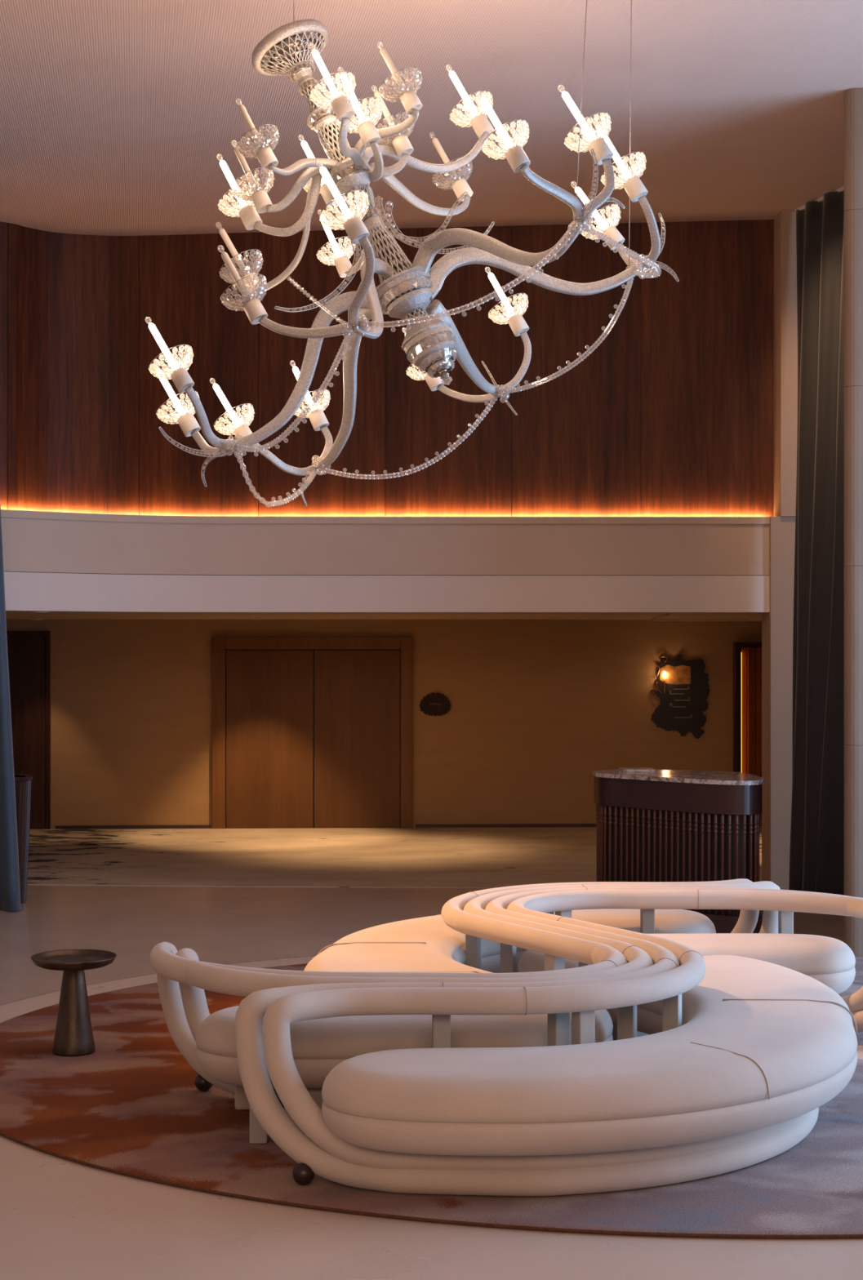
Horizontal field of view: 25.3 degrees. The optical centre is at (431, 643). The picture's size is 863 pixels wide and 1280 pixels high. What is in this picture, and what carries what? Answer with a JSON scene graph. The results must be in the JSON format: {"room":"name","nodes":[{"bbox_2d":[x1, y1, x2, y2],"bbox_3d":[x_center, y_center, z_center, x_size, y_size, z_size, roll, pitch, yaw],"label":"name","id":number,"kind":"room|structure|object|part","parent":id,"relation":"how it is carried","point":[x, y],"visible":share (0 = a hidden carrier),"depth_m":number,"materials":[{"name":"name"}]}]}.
{"room":"hotel lobby","nodes":[
{"label":"hotel lobby","id":0,"kind":"room"},
{"bbox_2d":[5,611,761,619],"bbox_3d":[0.000,-0.386,18.775,13.200,0.228,7.850,0,0,0],"label":"ceiling","id":1,"kind":"structure","parent":0,"point":[9,615],"depth_m":18.40,"materials":[{"name":"beige paint"}]},
{"bbox_2d":[6,619,761,829],"bbox_3d":[0.000,0.800,22.168,13.200,2.600,1.064,0,0,0],"label":"wall","id":2,"kind":"structure","parent":0,"point":[538,706],"depth_m":21.91,"materials":[{"name":"fabric"}]},
{"bbox_2d":[6,631,50,829],"bbox_3d":[-4.639,0.980,21.689,0.684,2.240,0.050,0,0,-2],"label":"door","id":3,"kind":"structure","parent":2,"relation":"in","point":[28,657],"depth_m":21.69,"materials":[{"name":"brown wood"}]},
{"bbox_3d":[-4.322,0.980,21.702,0.046,2.240,0.052,0,0,0],"label":"frame","id":4,"kind":"part","parent":3,"relation":"part of","materials":[{"name":"brown wood"}]},
{"bbox_2d":[55,825,210,829],"bbox_3d":[-3.370,2.078,21.755,1.742,0.045,0.020,0,0,-2],"label":"baseboard","id":5,"kind":"structure","parent":2,"relation":"attached to","point":[57,827],"depth_m":21.74,"materials":[{"name":"brown wood"}]},
{"bbox_2d":[212,636,413,828],"bbox_3d":[-1.345,1.012,21.816,2.269,2.175,0.060,0,0,-2],"label":"door","id":6,"kind":"structure","parent":2,"relation":"in","point":[308,732],"depth_m":21.80,"materials":[{"name":"brown wood"}]},
{"bbox_3d":[-2.403,1.012,21.774,0.150,2.175,0.066,0,0,0],"label":"frame","id":7,"kind":"part","parent":6,"relation":"part of","materials":[{"name":"brown wood"}]},
{"bbox_3d":[-0.282,1.012,21.859,0.138,2.175,0.065,0,0,0],"label":"frame","id":8,"kind":"part","parent":6,"relation":"part of","materials":[{"name":"brown wood"}]},
{"bbox_2d":[418,692,451,716],"bbox_3d":[0.042,0.690,21.887,0.367,0.276,0.021,0,0,0],"label":"wall plaque","id":9,"kind":"object","parent":2,"relation":"attached to","point":[436,704],"visible":1,"depth_m":21.88,"materials":[{"name":"black metal"}]},
{"bbox_2d":[415,823,596,827],"bbox_3d":[1.600,2.078,21.954,3.564,0.045,0.020,0,0,-2],"label":"baseboard","id":10,"kind":"structure","parent":2,"relation":"attached to","point":[492,825],"depth_m":21.92,"materials":[{"name":"brown wood"}]},
{"bbox_2d":[650,653,709,738],"bbox_3d":[2.840,0.604,21.971,0.674,0.976,0.073,0,0,0],"label":"wall sconce","id":11,"kind":"object","parent":2,"relation":"attached to","point":[682,686],"visible":1,"depth_m":21.98,"materials":[{"name":"black metal"}]},
{"bbox_3d":[2.780,0.352,21.980,0.352,0.226,0.007,0,0,0],"label":"backlit panel","id":12,"kind":"part","parent":11,"relation":"part of","materials":[{"name":"glass"}]},
{"bbox_3d":[2.827,0.673,21.980,0.258,0.516,0.005,0,0,0],"label":"glass panel","id":13,"kind":"part","parent":11,"relation":"part of","materials":[{"name":"glass"}]},
{"bbox_2d":[733,642,761,826],"bbox_3d":[4.175,1.045,21.987,1.458,2.110,0.160,0,0,-2],"label":"door","id":14,"kind":"structure","parent":2,"relation":"in","point":[747,656],"depth_m":21.99,"materials":[{"name":"brown wood"}]},
{"bbox_3d":[3.484,1.045,21.959,0.069,2.110,0.162,0,0,0],"label":"frame","id":15,"kind":"part","parent":14,"relation":"part of","materials":[{"name":"brown wood"}]},
{"bbox_3d":[3.564,1.070,22.033,0.086,2.060,0.020,0,0,-2],"label":"wood panel","id":16,"kind":"part","parent":14,"relation":"part of","materials":[{"name":"brown wood"}]},
{"bbox_3d":[3.657,1.070,22.021,0.088,2.060,0.053,0,0,0],"label":"wood panel","id":17,"kind":"part","parent":14,"relation":"part of","materials":[{"name":"brown wood"}]},
{"bbox_3d":[4.304,1.070,22.042,1.196,2.060,0.060,0,0,-2],"label":"wood panel","id":18,"kind":"part","parent":14,"relation":"part of","materials":[{"name":"brown wood"}]},
{"bbox_2d":[0,509,769,613],"bbox_3d":[-1.916,-0.727,16.703,9.736,0.914,2.181,0,0,-11],"label":"wall","id":19,"kind":"structure","parent":0,"point":[53,561],"depth_m":16.55,"materials":[{"name":"paint"}]},
{"bbox_2d":[651,613,761,621],"bbox_3d":[3.074,-0.268,19.534,2.110,0.040,4.208,0,0,14],"label":"trim","id":20,"kind":"structure","parent":19,"relation":"attached to","point":[658,618],"depth_m":21.28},
{"bbox_2d":[0,219,773,516],"bbox_3d":[-1.829,-2.305,17.171,9.680,2.810,1.383,0,0,-4],"label":"wall","id":21,"kind":"structure","parent":0,"point":[671,414],"depth_m":17.15,"materials":[{"name":"brown wood"}]},
{"bbox_3d":[-4.141,-2.380,16.741,0.927,2.660,0.036,0,0,-29],"label":"wood panel","id":22,"kind":"part","parent":21,"relation":"part of","materials":[{"name":"brown wood"}]},
{"bbox_3d":[-3.244,-2.380,17.341,1.217,2.660,0.225,0,0,-27],"label":"wood panel","id":23,"kind":"part","parent":21,"relation":"part of","materials":[{"name":"brown wood"}]},
{"bbox_3d":[-2.106,-2.380,17.448,1.105,2.660,0.024,0,0,8],"label":"wood panel","id":24,"kind":"part","parent":21,"relation":"part of","materials":[{"name":"brown wood"}]},
{"bbox_3d":[-0.984,-2.380,17.298,1.148,2.660,0.019,0,0,7],"label":"wood panel","id":25,"kind":"part","parent":21,"relation":"part of","materials":[{"name":"brown wood"}]},
{"bbox_3d":[0.150,-2.380,17.163,1.128,2.660,0.019,0,0,7],"label":"wood panel","id":26,"kind":"part","parent":21,"relation":"part of","materials":[{"name":"brown wood"}]},
{"bbox_3d":[1.281,-2.380,17.038,1.136,2.660,0.018,0,0,6],"label":"wood panel","id":27,"kind":"part","parent":21,"relation":"part of","materials":[{"name":"brown wood"}]},
{"bbox_3d":[2.425,-2.380,16.913,1.158,2.660,0.018,0,0,6],"label":"wood panel","id":28,"kind":"part","parent":21,"relation":"part of","materials":[{"name":"brown wood"}]},
{"bbox_2d":[0,0,862,235],"bbox_3d":[0.000,-3.810,7.200,13.600,0.200,22.800,0,0,0],"label":"ceiling","id":29,"kind":"structure","parent":0,"point":[116,116],"depth_m":13.11,"materials":[{"name":"white paint"}]},
{"bbox_2d":[0,502,21,911],"bbox_3d":[-4.246,-0.800,14.582,2.306,5.780,0.272,0,0,-30],"label":"curtain","id":30,"kind":"object","parent":29,"relation":"hanging from","point":[10,889],"visible":1,"depth_m":15.03,"materials":[{"name":"grey fabric"}]},
{"bbox_2d":[145,0,679,506],"bbox_3d":[-0.182,-2.224,10.026,2.614,2.973,2.878,0,0,-34],"label":"chandelier","id":31,"kind":"object","parent":29,"relation":"hanging from","point":[291,49],"visible":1,"depth_m":9.93,"materials":[{"name":"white glass"}]},
{"bbox_2d":[145,316,235,457],"bbox_3d":[-1.244,-1.295,9.888,0.482,0.665,0.930,0,0,0],"label":"candle","id":32,"kind":"object","parent":31,"relation":"on","point":[180,376],"depth_m":9.75,"materials":[{"name":"white glass"}]},
{"bbox_3d":[-0.955,-0.873,10.160,0.053,0.271,0.571,0,0,13],"label":"bead chain","id":33,"kind":"part","parent":31,"relation":"part of","materials":[{"name":"clear glass"}]},
{"bbox_3d":[-0.616,-1.405,9.906,0.800,0.824,0.085,0,0,0],"label":"arm","id":34,"kind":"part","parent":31,"relation":"part of"},
{"bbox_3d":[-0.413,-1.399,10.506,0.506,0.844,0.947,0,0,0],"label":"arm","id":35,"kind":"part","parent":31,"relation":"part of"},
{"bbox_3d":[-0.279,-1.699,9.477,0.195,0.523,0.994,0,0,9],"label":"arm","id":36,"kind":"part","parent":31,"relation":"part of"},
{"bbox_3d":[-0.136,-1.807,9.943,0.286,0.182,0.290,0,0,0],"label":"hub plate","id":37,"kind":"part","parent":31,"relation":"part of","materials":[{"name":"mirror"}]},
{"bbox_3d":[0.191,-1.622,10.635,0.101,0.364,1.231,0,0,17],"label":"arm","id":38,"kind":"part","parent":31,"relation":"part of"},
{"bbox_2d":[401,266,531,402],"bbox_3d":[0.202,-1.807,11.354,0.759,0.794,0.521,0,0,0],"label":"chandelier arm","id":39,"kind":"object","parent":31,"relation":"on","point":[516,321],"depth_m":11.20,"materials":[{"name":"white glass"}]},
{"bbox_3d":[0.290,-1.942,9.492,0.090,0.298,1.226,0,0,-42],"label":"arm","id":40,"kind":"part","parent":31,"relation":"part of"},
{"bbox_3d":[0.523,-1.911,10.051,1.220,0.289,0.076,0,0,-13],"label":"arm","id":41,"kind":"part","parent":31,"relation":"part of"},
{"bbox_2d":[570,124,660,269],"bbox_3d":[0.981,-2.330,10.222,0.437,0.724,0.825,0,0,0],"label":"chandelier arm","id":42,"kind":"object","parent":31,"relation":"on","point":[633,186],"depth_m":10.03,"materials":[{"name":"white glass"}]},
{"bbox_2d":[788,191,844,895],"bbox_3d":[3.246,-0.800,15.299,0.624,5.781,2.121,0,0,-22],"label":"curtain","id":43,"kind":"object","parent":29,"relation":"hanging from","point":[816,850],"visible":0.83,"depth_m":15.59,"materials":[{"name":"grey fabric"}]},
{"bbox_2d":[794,186,844,212],"bbox_3d":[3.371,-3.694,15.576,0.058,0.028,1.811,0,0,-16],"label":"trim","id":44,"kind":"structure","parent":29,"relation":"attached to","point":[842,188],"depth_m":16.02,"materials":[{"name":"paint"}]},
{"bbox_2d":[0,880,862,1279],"bbox_3d":[0.000,2.159,6.500,13.400,0.122,21.400,0,0,0],"label":"floor","id":45,"kind":"structure","parent":0,"point":[60,1219],"depth_m":7.03,"materials":[{"name":"stone"}]},
{"bbox_2d":[14,773,32,903],"bbox_3d":[-3.585,1.586,15.580,0.710,1.028,0.710,0,0,0],"label":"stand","id":46,"kind":"object","parent":45,"relation":"on","point":[23,782],"visible":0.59,"depth_m":15.48,"materials":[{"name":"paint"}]},
{"bbox_2d":[26,826,761,888],"bbox_3d":[-0.025,2.095,19.260,13.150,0.008,5.680,0,0,0],"label":"carpet","id":47,"kind":"object","parent":45,"relation":"on","point":[343,857],"visible":0.55,"depth_m":18.90,"materials":[{"name":"beige carpet"}]},
{"bbox_2d":[0,956,862,1239],"bbox_3d":[1.280,2.087,9.920,7.444,0.021,6.284,0,0,0],"label":"area rug","id":48,"kind":"object","parent":45,"relation":"on","point":[133,1106],"visible":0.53,"depth_m":7.85,"materials":[{"name":"carpet"}]},
{"bbox_2d":[31,949,116,1056],"bbox_3d":[-1.816,1.831,9.780,0.429,0.489,0.429,0,0,0],"label":"side table","id":49,"kind":"object","parent":48,"relation":"on","point":[73,1034],"visible":1,"depth_m":9.72,"materials":[{"name":"brown metal"}]},
{"bbox_2d":[150,878,862,1196],"bbox_3d":[0.635,1.726,9.420,3.192,0.701,4.972,0,0,24],"label":"s-bench","id":50,"kind":"object","parent":48,"relation":"on","point":[561,1038],"visible":1,"depth_m":7.73,"materials":[{"name":"fabric"}]},
{"bbox_3d":[-0.720,1.768,8.020,0.075,0.615,0.075,0,0,0],"label":"post","id":51,"kind":"part","parent":50,"relation":"part of","materials":[{"name":"metal"}]},
{"bbox_2d":[195,1005,613,1088],"bbox_3d":[-0.106,1.744,8.614,1.840,0.302,1.064,0,0,0],"label":"seat cushion","id":52,"kind":"object","parent":50,"relation":"on","point":[317,1045],"depth_m":8.14,"materials":[{"name":"fabric"}]},
{"bbox_3d":[0.040,1.768,7.870,0.075,0.615,0.075,0,0,0],"label":"post","id":53,"kind":"part","parent":50,"relation":"part of","materials":[{"name":"paint"}]},
{"bbox_3d":[0.229,1.768,10.508,0.072,0.615,0.072,0,0,20],"label":"post","id":54,"kind":"part","parent":50,"relation":"part of","materials":[{"name":"paint"}]},
{"bbox_3d":[0.417,1.768,10.440,0.072,0.615,0.072,0,0,20],"label":"post","id":55,"kind":"part","parent":50,"relation":"part of","materials":[{"name":"metal"}]},
{"bbox_2d":[303,908,715,973],"bbox_3d":[0.235,1.744,10.517,1.585,0.302,3.439,0,0,32],"label":"seat cushion","id":56,"kind":"object","parent":50,"relation":"on","point":[425,944],"depth_m":10.41,"materials":[{"name":"fabric"}]},
{"bbox_3d":[0.594,1.768,9.289,0.072,0.615,0.072,0,0,-36],"label":"post","id":57,"kind":"part","parent":50,"relation":"part of","materials":[{"name":"paint"}]},
{"bbox_3d":[0.531,1.768,8.043,0.072,0.615,0.072,0,0,-26],"label":"post","id":58,"kind":"part","parent":50,"relation":"part of","materials":[{"name":"metal"}]},
{"bbox_3d":[0.739,1.768,10.797,0.072,0.615,0.072,0,0,-26],"label":"post","id":59,"kind":"part","parent":50,"relation":"part of","materials":[{"name":"metal"}]},
{"bbox_3d":[0.619,1.768,7.863,0.072,0.615,0.072,0,0,-26],"label":"post","id":60,"kind":"part","parent":50,"relation":"part of","materials":[{"name":"paint"}]},
{"bbox_3d":[0.766,1.768,9.392,0.072,0.615,0.072,0,0,-36],"label":"post","id":61,"kind":"part","parent":50,"relation":"part of","materials":[{"name":"paint"}]},
{"bbox_2d":[321,955,857,1155],"bbox_3d":[1.035,1.744,8.323,1.585,0.302,3.439,0,0,32],"label":"seat cushion","id":62,"kind":"object","parent":50,"relation":"on","point":[755,1045],"depth_m":7.37,"materials":[{"name":"fabric"}]},
{"bbox_3d":[0.853,1.768,8.400,0.072,0.615,0.072,0,0,20],"label":"post","id":63,"kind":"part","parent":50,"relation":"part of","materials":[{"name":"paint"}]},
{"bbox_3d":[1.230,1.768,10.970,0.075,0.615,0.075,0,0,0],"label":"post","id":64,"kind":"part","parent":50,"relation":"part of","materials":[{"name":"metal"}]},
{"bbox_3d":[1.041,1.768,8.332,0.072,0.615,0.072,0,0,20],"label":"post","id":65,"kind":"part","parent":50,"relation":"part of","materials":[{"name":"paint"}]},
{"bbox_2d":[517,933,855,994],"bbox_3d":[1.376,1.744,10.226,1.840,0.302,1.064,0,0,0],"label":"seat cushion","id":66,"kind":"object","parent":50,"relation":"on","point":[829,961],"depth_m":10.20,"materials":[{"name":"fabric"}]},
{"bbox_3d":[1.990,1.768,10.820,0.075,0.615,0.075,0,0,0],"label":"post","id":67,"kind":"part","parent":50,"relation":"part of","materials":[{"name":"paint"}]},
{"bbox_2d":[591,767,764,933],"bbox_3d":[1.902,1.517,14.100,1.486,1.166,0.860,0,0,45],"label":"desk","id":68,"kind":"object","parent":45,"relation":"on","point":[653,824],"visible":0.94,"depth_m":13.71,"materials":[{"name":"wood"}]},
{"bbox_2d":[761,209,797,888],"bbox_3d":[4.753,-0.805,16.930,3.695,5.810,0.940,0,0,0],"label":"wall column","id":69,"kind":"structure","parent":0,"point":[777,624],"depth_m":16.50,"materials":[{"name":"paint"}]},
{"bbox_2d":[844,87,862,957],"bbox_3d":[3.554,-0.805,13.425,1.569,5.810,1.150,0,0,0],"label":"wall pillar","id":70,"kind":"structure","parent":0,"point":[853,97],"depth_m":12.85,"materials":[{"name":"stone"}]},
{"bbox_3d":[3.554,-3.305,13.425,1.569,0.807,1.150,0,0,0],"label":"stone panel","id":71,"kind":"part","parent":70,"relation":"part of","materials":[{"name":"stone"}]},
{"bbox_3d":[3.554,-2.310,13.425,1.569,1.177,1.150,0,0,0],"label":"stone panel","id":72,"kind":"part","parent":70,"relation":"part of","materials":[{"name":"stone"}]},
{"bbox_3d":[3.554,-1.120,13.425,1.569,1.197,1.150,0,0,0],"label":"stone panel","id":73,"kind":"part","parent":70,"relation":"part of","materials":[{"name":"stone"}]},
{"bbox_3d":[3.554,0.080,13.425,1.569,1.197,1.150,0,0,0],"label":"stone panel","id":74,"kind":"part","parent":70,"relation":"part of","materials":[{"name":"stone"}]},
{"bbox_3d":[3.554,1.390,13.425,1.569,1.417,1.150,0,0,0],"label":"stone panel","id":75,"kind":"part","parent":70,"relation":"part of","materials":[{"name":"stone"}]}
]}

